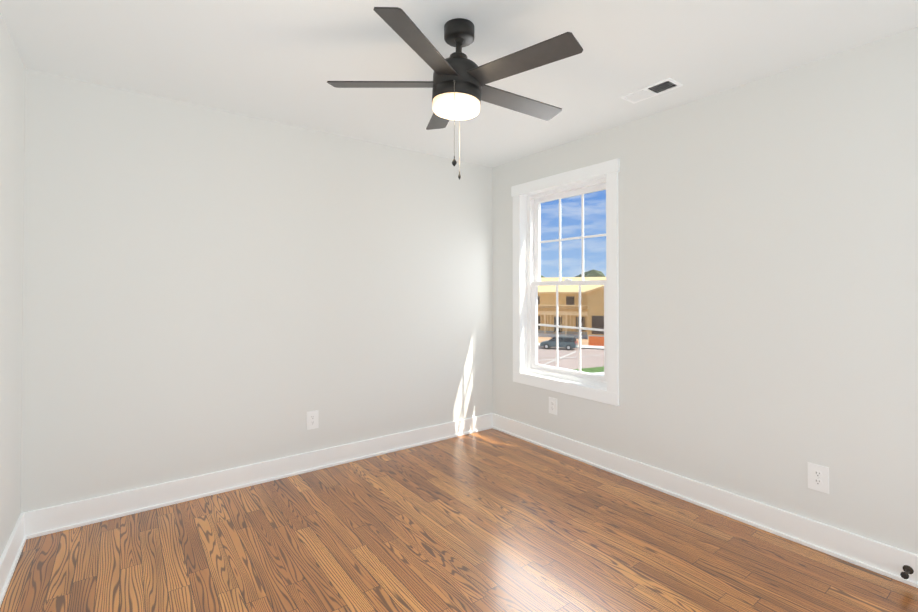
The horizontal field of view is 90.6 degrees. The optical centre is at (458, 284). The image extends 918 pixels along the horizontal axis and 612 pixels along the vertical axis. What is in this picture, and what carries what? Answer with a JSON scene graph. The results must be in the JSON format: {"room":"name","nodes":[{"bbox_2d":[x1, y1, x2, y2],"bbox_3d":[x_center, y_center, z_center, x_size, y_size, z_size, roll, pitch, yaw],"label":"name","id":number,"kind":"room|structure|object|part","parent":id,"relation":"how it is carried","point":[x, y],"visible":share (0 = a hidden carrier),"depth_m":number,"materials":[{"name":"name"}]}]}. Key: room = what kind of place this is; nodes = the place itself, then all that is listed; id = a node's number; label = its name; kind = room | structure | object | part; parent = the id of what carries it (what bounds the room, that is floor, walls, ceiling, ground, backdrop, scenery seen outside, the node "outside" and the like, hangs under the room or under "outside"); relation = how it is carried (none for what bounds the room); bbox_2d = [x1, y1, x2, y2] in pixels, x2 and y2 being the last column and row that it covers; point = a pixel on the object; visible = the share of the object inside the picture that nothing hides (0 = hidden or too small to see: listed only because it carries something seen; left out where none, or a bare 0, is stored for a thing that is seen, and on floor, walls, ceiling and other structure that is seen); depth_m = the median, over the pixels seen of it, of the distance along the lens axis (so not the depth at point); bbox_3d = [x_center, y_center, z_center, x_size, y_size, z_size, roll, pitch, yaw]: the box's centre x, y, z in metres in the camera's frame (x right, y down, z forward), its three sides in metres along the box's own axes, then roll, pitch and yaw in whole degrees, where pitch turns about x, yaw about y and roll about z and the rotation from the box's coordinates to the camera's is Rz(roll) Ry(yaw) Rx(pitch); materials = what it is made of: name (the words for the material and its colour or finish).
{"room":"empty bedroom","nodes":[
{"label":"empty bedroom","id":0,"kind":"room"},
{"bbox_2d":[0,13,25,556],"bbox_3d":[-1.220,0.078,0.820,0.150,2.440,3.720,0,-1,-36],"label":"wall","id":1,"kind":"structure","parent":0,"point":[12,113],"depth_m":2.10,"materials":[{"name":"white paint"}]},
{"bbox_2d":[0,511,31,606],"bbox_3d":[-1.150,1.231,0.858,0.027,0.135,3.720,0,-1,-36],"label":"baseboard","id":2,"kind":"structure","parent":1,"relation":"attached to","point":[22,531],"depth_m":2.12,"materials":[{"name":"white paint"}]},
{"bbox_2d":[21,70,492,512],"bbox_3d":[-1.020,0.108,3.374,3.510,2.440,0.150,0,-1,-36],"label":"wall","id":3,"kind":"structure","parent":0,"point":[206,290],"depth_m":2.92,"materials":[{"name":"white paint"}]},
{"bbox_2d":[24,413,491,537],"bbox_3d":[-0.967,1.260,3.289,3.150,0.135,0.027,0,-1,-36],"label":"baseboard","id":4,"kind":"structure","parent":3,"relation":"attached to","point":[49,520],"depth_m":2.91,"materials":[{"name":"white paint"}]},
{"bbox_2d":[306,410,318,429],"bbox_3d":[-1.046,0.970,3.246,0.085,0.128,0.008,0,-1,-36],"label":"electrical outlet","id":5,"kind":"object","parent":3,"relation":"attached to","point":[312,419],"visible":1,"depth_m":3.24,"materials":[{"name":"white plastic"}]},
{"bbox_2d":[0,428,917,611],"bbox_3d":[0.130,1.435,1.803,3.510,0.250,4.020,0,-1,-36],"label":"floor","id":6,"kind":"structure","parent":0,"point":[491,520],"depth_m":2.23,"materials":[{"name":"brown wood"}]},
{"bbox_2d":[0,0,917,167],"bbox_3d":[0.130,-1.230,1.834,3.510,0.200,4.020,0,-1,-36],"label":"ceiling","id":7,"kind":"structure","parent":0,"point":[282,61],"depth_m":2.20,"materials":[{"name":"white paint"}]},
{"bbox_2d":[327,7,582,179],"bbox_3d":[0.023,-0.806,1.992,1.090,0.643,1.110,0,-1,-36],"label":"ceiling fan","id":8,"kind":"object","parent":7,"relation":"hanging from","point":[461,90],"visible":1,"depth_m":1.89,"materials":[{"name":"black metal"}]},
{"bbox_2d":[620,78,682,103],"bbox_3d":[1.110,-1.112,2.631,0.145,0.018,0.306,0,-1,-36],"label":"ceiling vent","id":9,"kind":"object","parent":7,"relation":"in","point":[655,89],"visible":1,"depth_m":2.62,"materials":[{"name":"white metal"}]},
{"bbox_2d":[492,27,917,554],"bbox_3d":[1.481,0.102,2.817,0.150,2.440,3.720,0,-1,-36],"label":"wall","id":10,"kind":"structure","parent":0,"point":[768,283],"depth_m":2.44,"materials":[{"name":"white paint"}]},
{"bbox_2d":[549,397,556,414],"bbox_3d":[0.755,0.979,3.656,0.008,0.128,0.085,0,-1,-36],"label":"electrical outlet","id":11,"kind":"object","parent":10,"relation":"attached to","point":[552,405],"visible":1,"depth_m":3.65,"materials":[{"name":"white plastic"}]},
{"bbox_2d":[511,158,619,405],"bbox_3d":[0.861,-0.011,3.649,0.185,1.728,1.083,0,-1,-36],"label":"window","id":12,"kind":"structure","parent":10,"relation":"in","point":[530,197],"depth_m":3.68,"materials":[{"name":"white paint"}]},
{"bbox_3d":[0.896,-0.015,3.675,0.042,1.408,0.705,0,-1,-36],"label":"glass","id":13,"kind":"part","parent":12,"relation":"part of","materials":[{"name":"clear glass"}]},
{"bbox_2d":[492,413,917,587],"bbox_3d":[1.410,1.253,2.751,0.027,0.135,3.720,0,-1,-36],"label":"baseboard","id":14,"kind":"structure","parent":10,"relation":"attached to","point":[889,561],"depth_m":2.53,"materials":[{"name":"white paint"}]},
{"bbox_2d":[808,462,828,493],"bbox_3d":[1.787,0.963,2.260,0.008,0.128,0.085,0,-1,-36],"label":"electrical outlet","id":15,"kind":"object","parent":10,"relation":"attached to","point":[818,477],"visible":1,"depth_m":2.25,"materials":[{"name":"white plastic"}]},
{"bbox_2d":[900,565,913,578],"bbox_3d":[1.938,1.250,1.967,0.078,0.035,0.035,0,-1,-36],"label":"door stop","id":16,"kind":"object","parent":10,"relation":"attached to","point":[907,569],"visible":1,"depth_m":1.98,"materials":[{"name":"brown metal"}]},
{"label":"outside","id":17,"kind":"structure","parent":0,"visible":0},
{"bbox_2d":[538,337,603,374],"bbox_3d":[-0.667,6.436,59.863,440.000,0.100,440.000,0,-1,-36],"label":"ground","id":18,"kind":"structure","parent":17,"point":[596,356],"depth_m":38.75,"materials":[{"name":"grey asphalt"}]},
{"bbox_2d":[540,335,577,349],"bbox_3d":[9.775,5.677,44.380,3.415,1.258,1.487,0,-1,24],"label":"car","id":19,"kind":"object","parent":18,"relation":"on","point":[562,340],"depth_m":43.71,"materials":[{"name":"blue"}]},
{"bbox_2d":[538,277,605,338],"bbox_3d":[14.773,2.751,58.544,16.300,7.440,11.900,0,-1,24],"label":"house","id":20,"kind":"structure","parent":18,"relation":"on","point":[569,308],"depth_m":56.08,"materials":[{"name":"brown"}]},
{"bbox_2d":[541,270,604,277],"bbox_3d":[46.707,2.442,100.287,172.542,14.371,24.453,0,-1,23],"label":"trees","id":21,"kind":"object","parent":18,"relation":"on","point":[590,273],"depth_m":100.28,"materials":[{"name":"green plant"}]},
{"bbox_2d":[588,335,603,345],"bbox_3d":[13.793,5.778,46.308,13.243,1.100,21.907,0,-1,-36],"label":"fence","id":22,"kind":"object","parent":18,"relation":"on","point":[592,340],"depth_m":46.47,"materials":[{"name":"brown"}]}
]}

